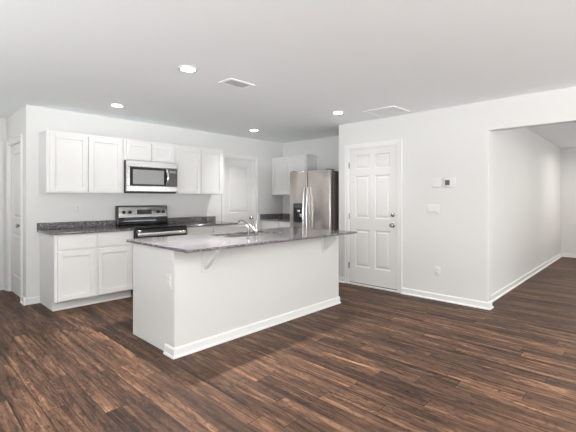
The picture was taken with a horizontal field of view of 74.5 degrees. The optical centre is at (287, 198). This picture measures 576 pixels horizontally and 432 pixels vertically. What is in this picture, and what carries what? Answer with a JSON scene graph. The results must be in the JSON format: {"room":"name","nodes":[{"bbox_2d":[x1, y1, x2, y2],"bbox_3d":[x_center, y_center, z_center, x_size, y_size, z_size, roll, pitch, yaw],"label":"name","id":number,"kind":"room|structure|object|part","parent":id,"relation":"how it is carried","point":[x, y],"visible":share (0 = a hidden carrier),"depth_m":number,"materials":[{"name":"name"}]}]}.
{"room":"kitchen","nodes":[
{"label":"kitchen","id":0,"kind":"room"},
{"bbox_2d":[0,118,5,287],"bbox_3d":[-4.459,0.070,5.046,0.120,2.440,1.370,0,0,44],"label":"wall","id":1,"kind":"structure","parent":0,"point":[2,120],"depth_m":5.40,"materials":[{"name":"paint"}]},
{"bbox_2d":[0,141,3,289],"bbox_3d":[-4.393,0.238,5.101,0.139,2.104,0.888,0,0,44],"label":"door frame","id":2,"kind":"structure","parent":1,"relation":"attached to","point":[1,142],"depth_m":5.36,"materials":[{"name":"white paint"}]},
{"bbox_2d":[6,107,23,295],"bbox_3d":[-3.611,0.070,5.100,1.030,2.440,0.120,0,0,44],"label":"wall","id":3,"kind":"structure","parent":0,"point":[14,123],"depth_m":4.90,"materials":[{"name":"paint"}]},
{"bbox_2d":[6,134,22,300],"bbox_3d":[-3.600,0.238,5.076,0.858,2.104,0.139,0,0,44],"label":"door frame","id":4,"kind":"structure","parent":3,"relation":"attached to","point":[15,140],"depth_m":5.29,"materials":[{"name":"white paint"}]},
{"bbox_2d":[11,143,19,296],"bbox_3d":[-3.632,0.272,5.043,0.704,2.013,0.101,0,0,44],"label":"door","id":5,"kind":"structure","parent":3,"relation":"in","point":[15,149],"depth_m":5.11,"materials":[{"name":"white paint"}]},
{"bbox_2d":[20,295,39,305],"bbox_3d":[-3.209,1.249,4.710,0.210,0.082,0.172,0,0,44],"label":"baseboard","id":6,"kind":"structure","parent":3,"relation":"attached to","point":[24,301],"depth_m":4.65,"materials":[{"name":"white paint"}]},
{"bbox_2d":[24,105,282,297],"bbox_3d":[-1.651,0.070,6.318,0.120,2.440,4.590,0,0,44],"label":"wall","id":7,"kind":"structure","parent":0,"point":[38,207],"depth_m":5.30,"materials":[{"name":"paint"}]},
{"bbox_2d":[37,220,114,229],"bbox_3d":[-2.784,0.342,5.032,0.020,0.088,0.946,0,0,44],"label":"backsplash","id":8,"kind":"structure","parent":7,"relation":"attached to","point":[103,223],"depth_m":5.00,"materials":[{"name":"stone"}]},
{"bbox_2d":[75,204,80,212],"bbox_3d":[-2.795,0.125,5.029,0.010,0.118,0.074,0,0,44],"label":"outlet","id":9,"kind":"object","parent":7,"relation":"attached to","point":[77,206],"visible":1,"depth_m":5.03,"materials":[{"name":"white plastic"}]},
{"bbox_2d":[39,130,123,193],"bbox_3d":[-2.660,-0.449,4.924,0.349,0.747,0.916,0,0,44],"label":"upper cabinet","id":10,"kind":"object","parent":7,"relation":"attached to","point":[69,162],"visible":1,"depth_m":4.74,"materials":[{"name":"white wood"}]},
{"bbox_3d":[-2.692,-0.440,4.652,0.019,0.705,0.424,0,0,44],"label":"door","id":11,"kind":"part","parent":10,"relation":"part of","materials":[{"name":"white wood"}]},
{"bbox_3d":[-2.390,-0.440,4.967,0.019,0.705,0.424,0,0,44],"label":"door","id":12,"kind":"part","parent":10,"relation":"part of","materials":[{"name":"white wood"}]},
{"bbox_2d":[124,139,174,162],"bbox_3d":[-2.078,-0.677,5.532,0.349,0.290,0.764,0,0,44],"label":"upper cabinet","id":13,"kind":"object","parent":7,"relation":"attached to","point":[137,150],"visible":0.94,"depth_m":5.39,"materials":[{"name":"white wood"}]},
{"bbox_3d":[-2.083,-0.668,5.288,0.019,0.248,0.348,0,0,44],"label":"door","id":14,"kind":"part","parent":13,"relation":"part of","materials":[{"name":"white wood"}]},
{"bbox_2d":[124,160,176,193],"bbox_3d":[-2.028,-0.305,5.485,0.467,0.444,0.758,0,0,44],"label":"microwave oven","id":15,"kind":"object","parent":13,"relation":"attached to","point":[139,176],"visible":0.96,"depth_m":5.34,"materials":[{"name":"silver metal"}]},
{"bbox_3d":[-1.951,-0.310,5.332,0.006,0.260,0.555,0,0,44],"label":"door glass","id":16,"kind":"part","parent":15,"relation":"part of","materials":[{"name":"grey glass"}]},
{"bbox_3d":[-1.922,-0.486,5.383,0.032,0.082,0.758,0,0,44],"label":"panel","id":17,"kind":"part","parent":15,"relation":"part of","materials":[{"name":"silver metal"}]},
{"bbox_3d":[-1.748,-0.309,5.492,0.072,0.249,0.030,0,0,44],"label":"handle","id":18,"kind":"part","parent":15,"relation":"part of","materials":[{"name":"metal"}]},
{"bbox_3d":[-1.714,-0.310,5.599,0.033,0.260,0.153,0,0,44],"label":"control panel","id":19,"kind":"part","parent":15,"relation":"part of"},
{"bbox_3d":[-1.835,-0.668,5.548,0.019,0.248,0.348,0,0,44],"label":"door","id":20,"kind":"part","parent":13,"relation":"part of","materials":[{"name":"white wood"}]},
{"bbox_2d":[168,216,215,223],"bbox_3d":[-1.598,0.342,6.272,0.020,0.088,0.953,0,0,44],"label":"backsplash","id":21,"kind":"structure","parent":7,"relation":"attached to","point":[205,218],"depth_m":6.26,"materials":[{"name":"stone"}]},
{"bbox_2d":[173,144,222,194],"bbox_3d":[-1.506,-0.449,6.131,0.349,0.747,0.889,0,0,44],"label":"upper cabinet","id":22,"kind":"object","parent":7,"relation":"attached to","point":[199,169],"visible":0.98,"depth_m":5.99,"materials":[{"name":"white wood"}]},
{"bbox_3d":[-1.532,-0.440,5.864,0.019,0.705,0.410,0,0,44],"label":"door","id":23,"kind":"part","parent":22,"relation":"part of","materials":[{"name":"white wood"}]},
{"bbox_3d":[-1.240,-0.440,6.170,0.019,0.705,0.410,0,0,44],"label":"door","id":24,"kind":"part","parent":22,"relation":"part of","materials":[{"name":"white wood"}]},
{"bbox_2d":[225,158,252,230],"bbox_3d":[-0.916,0.272,7.057,0.101,2.013,0.705,0,0,44],"label":"door","id":25,"kind":"structure","parent":7,"relation":"in","point":[238,173],"depth_m":7.09,"materials":[{"name":"white paint"}]},
{"bbox_2d":[221,153,257,226],"bbox_3d":[-0.924,0.238,7.065,0.139,2.104,0.863,0,0,44],"label":"door frame","id":26,"kind":"structure","parent":7,"relation":"attached to","point":[233,156],"depth_m":7.26,"materials":[{"name":"white paint"}]},
{"bbox_2d":[260,213,282,218],"bbox_3d":[-0.324,0.342,7.605,0.020,0.088,0.615,0,0,44],"label":"backsplash","id":27,"kind":"structure","parent":7,"relation":"attached to","point":[262,216],"depth_m":7.57,"materials":[{"name":"stone"}]},
{"bbox_2d":[0,257,575,431],"bbox_3d":[1.953,1.340,3.612,11.370,0.100,13.120,0,0,44],"label":"floor","id":28,"kind":"structure","parent":0,"point":[374,360],"depth_m":2.90,"materials":[{"name":"brown wood"}]},
{"bbox_2d":[40,231,133,310],"bbox_3d":[-2.550,0.851,4.830,0.631,0.878,0.912,0,0,44],"label":"base cabinet","id":29,"kind":"object","parent":28,"relation":"on","point":[77,270],"visible":0.96,"depth_m":4.57,"materials":[{"name":"white wood"}]},
{"bbox_3d":[-2.482,0.509,4.459,0.019,0.150,0.414,0,0,44],"label":"drawer","id":30,"kind":"part","parent":29,"relation":"part of","materials":[{"name":"white wood"}]},
{"bbox_3d":[-2.482,0.890,4.459,0.019,0.566,0.414,0,0,44],"label":"door","id":31,"kind":"part","parent":29,"relation":"part of","materials":[{"name":"white wood"}]},
{"bbox_2d":[37,220,134,234],"bbox_3d":[-2.558,0.354,4.816,0.645,0.112,0.946,0,0,44],"label":"countertop","id":32,"kind":"structure","parent":29,"relation":"on","point":[78,227],"depth_m":4.84,"materials":[{"name":"stone"}]},
{"bbox_3d":[-2.177,0.509,4.778,0.019,0.150,0.414,0,0,44],"label":"drawer","id":33,"kind":"part","parent":29,"relation":"part of","materials":[{"name":"white wood"}]},
{"bbox_3d":[-2.177,0.890,4.778,0.019,0.566,0.414,0,0,44],"label":"door","id":34,"kind":"part","parent":29,"relation":"part of","materials":[{"name":"white wood"}]},
{"bbox_2d":[115,205,186,295],"bbox_3d":[-1.933,0.694,5.403,0.708,1.192,0.760,0,0,44],"label":"electric range","id":35,"kind":"object","parent":28,"relation":"on","point":[149,221],"visible":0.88,"depth_m":5.40,"materials":[{"name":"silver metal"}]},
{"bbox_3d":[-2.134,0.184,5.595,0.030,0.162,0.734,0,0,44],"label":"control panel","id":36,"kind":"part","parent":35,"relation":"part of","materials":[{"name":"silver metal"}]},
{"bbox_2d":[118,223,186,228],"bbox_3d":[-1.928,0.386,5.399,0.550,0.017,0.760,0,0,44],"label":"cooktop","id":37,"kind":"object","parent":35,"relation":"in","point":[127,225],"depth_m":5.39,"materials":[{"name":"black glass"}]},
{"bbox_3d":[-1.733,0.745,5.212,0.042,0.680,0.750,0,0,44],"label":"oven door","id":38,"kind":"part","parent":35,"relation":"part of","materials":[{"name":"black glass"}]},
{"bbox_3d":[-1.713,0.469,5.162,0.058,0.050,0.698,0,0,44],"label":"oven handle","id":39,"kind":"part","parent":35,"relation":"part of","materials":[{"name":"metal"}]},
{"bbox_2d":[187,224,235,234],"bbox_3d":[-1.383,0.851,6.051,0.631,0.878,0.926,0,0,44],"label":"base cabinet","id":40,"kind":"object","parent":28,"relation":"on","point":[218,228],"visible":0.05,"depth_m":5.81,"materials":[{"name":"white wood"}]},
{"bbox_3d":[-1.317,0.509,5.677,0.019,0.150,0.421,0,0,44],"label":"drawer","id":41,"kind":"part","parent":40,"relation":"part of","materials":[{"name":"white wood"}]},
{"bbox_2d":[168,216,237,226],"bbox_3d":[-1.372,0.354,6.056,0.645,0.112,0.953,0,0,44],"label":"countertop","id":42,"kind":"structure","parent":40,"relation":"on","point":[205,220],"depth_m":6.14,"materials":[{"name":"stone"}]},
{"bbox_3d":[-1.007,0.509,6.001,0.019,0.150,0.421,0,0,44],"label":"drawer","id":43,"kind":"part","parent":40,"relation":"part of","materials":[{"name":"white wood"}]},
{"bbox_2d":[133,236,340,358],"bbox_3d":[-0.369,0.851,4.095,0.994,0.878,2.291,0,0,44],"label":"kitchen island","id":44,"kind":"object","parent":28,"relation":"on","point":[215,297],"visible":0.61,"depth_m":3.52,"materials":[{"name":"paint"}]},
{"bbox_2d":[166,274,170,288],"bbox_3d":[-0.985,0.678,3.126,0.074,0.118,0.010,0,0,44],"label":"outlet","id":45,"kind":"object","parent":44,"relation":"attached to","point":[168,276],"visible":1,"depth_m":3.12,"materials":[{"name":"white plastic"}]},
{"bbox_3d":[-0.972,0.464,3.117,0.146,0.103,0.012,0,0,44],"label":"trim","id":46,"kind":"part","parent":44,"relation":"part of","materials":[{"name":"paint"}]},
{"bbox_2d":[126,227,356,252],"bbox_3d":[-0.360,0.398,4.063,1.087,0.024,2.285,0,0,44],"label":"island countertop","id":47,"kind":"structure","parent":44,"relation":"on","point":[192,243],"depth_m":3.67,"materials":[{"name":"stone"}]},
{"bbox_2d":[221,233,269,237],"bbox_3d":[-0.451,0.510,4.195,0.430,0.200,0.780,0,0,44],"label":"sink","id":48,"kind":"object","parent":47,"relation":"in","point":[251,234],"visible":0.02,"depth_m":4.41,"materials":[{"name":"metal"}]},
{"bbox_2d":[238,215,258,236],"bbox_3d":[-0.419,0.276,3.914,0.281,0.219,0.052,0,0,34],"label":"faucet","id":49,"kind":"object","parent":47,"relation":"on","point":[255,228],"visible":0.99,"depth_m":3.84,"materials":[{"name":"silver metal"}]},
{"bbox_3d":[-0.425,0.273,3.929,0.254,0.121,0.023,0,0,38],"label":"spout","id":50,"kind":"part","parent":49,"relation":"part of","materials":[{"name":"silver metal"}]},
{"bbox_2d":[246,225,250,237],"bbox_3d":[-0.399,0.323,3.788,0.052,0.127,0.040,0,0,44],"label":"sprayer","id":51,"kind":"object","parent":47,"relation":"on","point":[247,226],"visible":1,"depth_m":3.77,"materials":[{"name":"silver metal"}]},
{"bbox_3d":[-0.189,1.249,3.923,0.164,0.082,2.291,0,0,44],"label":"baseboard","id":52,"kind":"part","parent":44,"relation":"part of","materials":[{"name":"white paint"}]},
{"bbox_2d":[261,220,289,228],"bbox_3d":[0.048,0.851,7.265,1.022,0.878,0.626,0,0,44],"label":"base cabinet","id":53,"kind":"object","parent":28,"relation":"on","point":[265,224],"visible":0.12,"depth_m":7.14,"materials":[{"name":"white wood"}]},
{"bbox_3d":[-0.341,0.509,7.217,0.469,0.150,0.019,0,0,44],"label":"drawer","id":54,"kind":"part","parent":53,"relation":"part of","materials":[{"name":"white wood"}]},
{"bbox_2d":[260,213,289,221],"bbox_3d":[0.047,0.354,7.264,1.028,0.112,0.635,0,0,44],"label":"countertop","id":55,"kind":"structure","parent":53,"relation":"on","point":[282,216],"depth_m":7.49,"materials":[{"name":"stone"}]},
{"bbox_3d":[0.018,0.509,6.874,0.469,0.150,0.019,0,0,44],"label":"drawer","id":56,"kind":"part","parent":53,"relation":"part of","materials":[{"name":"white wood"}]},
{"bbox_2d":[290,169,338,229],"bbox_3d":[0.605,0.408,6.455,0.864,1.764,0.913,0,0,44],"label":"refrigerator","id":57,"kind":"object","parent":28,"relation":"on","point":[314,195],"visible":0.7,"depth_m":6.08,"materials":[{"name":"silver metal"}]},
{"bbox_3d":[0.195,0.382,6.372,0.387,1.687,0.080,0,0,44],"label":"freezer door","id":58,"kind":"part","parent":57,"relation":"part of","materials":[{"name":"silver metal"}]},
{"bbox_3d":[0.261,0.275,6.206,0.025,0.937,0.077,0,0,44],"label":"handle","id":59,"kind":"part","parent":57,"relation":"part of","materials":[{"name":"metal"}]},
{"bbox_3d":[0.314,0.275,6.156,0.025,0.937,0.077,0,0,44],"label":"handle","id":60,"kind":"part","parent":57,"relation":"part of","materials":[{"name":"metal"}]},
{"bbox_3d":[0.511,0.382,6.070,0.467,1.687,0.080,0,0,44],"label":"fridge door","id":61,"kind":"part","parent":57,"relation":"part of","materials":[{"name":"silver metal"}]},
{"bbox_2d":[349,282,396,292],"bbox_3d":[1.256,1.279,5.540,0.794,0.022,0.135,0,0,44],"label":"threshold","id":62,"kind":"object","parent":28,"relation":"on","point":[369,286],"visible":0.5,"depth_m":5.48,"materials":[{"name":"white paint"}]},
{"bbox_2d":[0,0,575,147],"bbox_3d":[1.953,-1.200,3.612,11.370,0.100,13.120,0,0,44],"label":"ceiling","id":63,"kind":"structure","parent":0,"point":[306,61],"depth_m":3.03,"materials":[{"name":"paint"}]},
{"bbox_2d":[109,103,124,106],"bbox_3d":[-2.092,-1.143,4.632,0.176,0.014,0.176,0,0,44],"label":"recessed light","id":64,"kind":"object","parent":63,"relation":"in","point":[110,104],"visible":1,"depth_m":4.61,"materials":[{"name":"white plastic"}]},
{"bbox_2d":[178,65,197,72],"bbox_3d":[-0.882,-1.143,3.336,0.176,0.014,0.176,0,0,44],"label":"recessed light","id":65,"kind":"object","parent":63,"relation":"in","point":[185,68],"visible":1,"depth_m":3.31,"materials":[{"name":"white plastic"}]},
{"bbox_2d":[218,78,254,89],"bbox_3d":[-0.509,-1.146,3.773,0.200,0.008,0.310,0,0,44],"label":"ceiling vent","id":66,"kind":"object","parent":63,"relation":"in","point":[231,82],"visible":1,"depth_m":3.77,"materials":[{"name":"white metal"}]},
{"bbox_2d":[331,111,344,113],"bbox_3d":[0.664,-1.143,5.022,0.176,0.014,0.176,0,0,44],"label":"recessed light","id":67,"kind":"object","parent":63,"relation":"in","point":[333,112],"visible":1,"depth_m":4.99,"materials":[{"name":"white plastic"}]},
{"bbox_2d":[363,106,409,116],"bbox_3d":[1.290,-1.146,4.966,0.450,0.008,0.430,0,0,44],"label":"ceiling vent","id":68,"kind":"object","parent":63,"relation":"in","point":[391,110],"visible":1,"depth_m":4.96,"materials":[{"name":"white metal"}]},
{"bbox_2d":[283,136,338,213],"bbox_3d":[0.703,0.070,7.159,2.120,2.440,0.120,0,0,44],"label":"wall","id":69,"kind":"structure","parent":0,"point":[326,149],"depth_m":7.20,"materials":[{"name":"paint"}]},
{"bbox_2d":[283,213,289,217],"bbox_3d":[0.260,0.342,7.486,1.028,0.088,0.020,0,0,44],"label":"backsplash","id":70,"kind":"structure","parent":69,"relation":"attached to","point":[285,215],"depth_m":7.75,"materials":[{"name":"stone"}]},
{"bbox_2d":[272,154,316,194],"bbox_3d":[0.113,-0.453,7.413,0.912,0.745,0.329,0,0,44],"label":"upper cabinet","id":71,"kind":"object","parent":69,"relation":"attached to","point":[282,167],"visible":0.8,"depth_m":7.32,"materials":[{"name":"white wood"}]},
{"bbox_3d":[-0.151,-0.444,7.451,0.422,0.703,0.019,0,0,44],"label":"door","id":72,"kind":"part","parent":71,"relation":"part of","materials":[{"name":"white wood"}]},
{"bbox_3d":[0.162,-0.444,7.151,0.422,0.703,0.019,0,0,44],"label":"door","id":73,"kind":"part","parent":71,"relation":"part of","materials":[{"name":"white wood"}]},
{"bbox_2d":[339,86,575,301],"bbox_3d":[3.730,0.070,3.186,8.012,2.440,0.120,0,0,44],"label":"wall","id":74,"kind":"structure","parent":0,"point":[455,141],"depth_m":4.73,"materials":[{"name":"paint"}]},
{"bbox_2d":[348,145,396,289],"bbox_3d":[1.211,0.261,5.502,0.801,2.010,0.106,0,0,44],"label":"door","id":75,"kind":"structure","parent":74,"relation":"in","point":[373,171],"depth_m":5.48,"materials":[{"name":"white paint"}]},
{"bbox_2d":[344,139,401,292],"bbox_3d":[1.255,0.233,5.539,0.946,2.114,0.139,0,0,44],"label":"door frame","id":76,"kind":"structure","parent":74,"relation":"attached to","point":[398,142],"depth_m":5.35,"materials":[{"name":"white paint"}]},
{"bbox_2d":[339,276,493,309],"bbox_3d":[1.609,1.249,5.193,2.172,0.082,0.150,0,0,44],"label":"baseboard","id":77,"kind":"structure","parent":74,"relation":"attached to","point":[423,294],"depth_m":4.74,"materials":[{"name":"white paint"}]},
{"bbox_2d":[427,204,439,213],"bbox_3d":[1.868,0.128,4.876,0.166,0.118,0.011,0,0,44],"label":"light switch","id":78,"kind":"object","parent":74,"relation":"attached to","point":[431,208],"visible":1,"depth_m":4.87,"materials":[{"name":"white plastic"}]},
{"bbox_2d":[432,178,441,186],"bbox_3d":[1.904,-0.210,4.839,0.124,0.120,0.014,0,0,44],"label":"wall plate","id":79,"kind":"object","parent":74,"relation":"attached to","point":[436,182],"visible":1,"depth_m":4.83,"materials":[{"name":"white plastic"}]},
{"bbox_2d":[435,266,439,275],"bbox_3d":[1.909,0.920,4.838,0.074,0.118,0.010,0,0,44],"label":"outlet","id":80,"kind":"object","parent":74,"relation":"attached to","point":[437,269],"visible":1,"depth_m":4.83,"materials":[{"name":"white plastic"}]},
{"bbox_2d":[444,178,455,187],"bbox_3d":[2.018,-0.203,4.721,0.144,0.120,0.026,0,0,44],"label":"thermostat","id":81,"kind":"object","parent":74,"relation":"attached to","point":[448,182],"visible":1,"depth_m":4.71,"materials":[{"name":"white plastic"}]},
{"bbox_2d":[491,128,560,293],"bbox_3d":[4.251,0.070,6.630,0.120,2.440,5.580,0,0,44],"label":"wall","id":82,"kind":"structure","parent":0,"point":[525,166],"depth_m":5.91,"materials":[{"name":"paint"}]},
{"bbox_2d":[491,253,561,301],"bbox_3d":[4.264,1.249,6.535,0.030,0.082,5.460,0,0,44],"label":"baseboard","id":83,"kind":"structure","parent":82,"relation":"attached to","point":[512,285],"depth_m":5.84,"materials":[{"name":"white paint"}]},
{"bbox_2d":[561,147,575,253],"bbox_3d":[8.331,0.070,6.506,5.950,2.440,0.120,0,0,44],"label":"wall","id":84,"kind":"structure","parent":0,"point":[568,154],"depth_m":8.42,"materials":[{"name":"paint"}]},
{"bbox_2d":[562,253,575,257],"bbox_3d":[8.290,1.249,6.441,5.920,0.082,0.030,0,0,44],"label":"baseboard","id":85,"kind":"structure","parent":84,"relation":"attached to","point":[563,254],"depth_m":8.41,"materials":[{"name":"white paint"}]}
]}

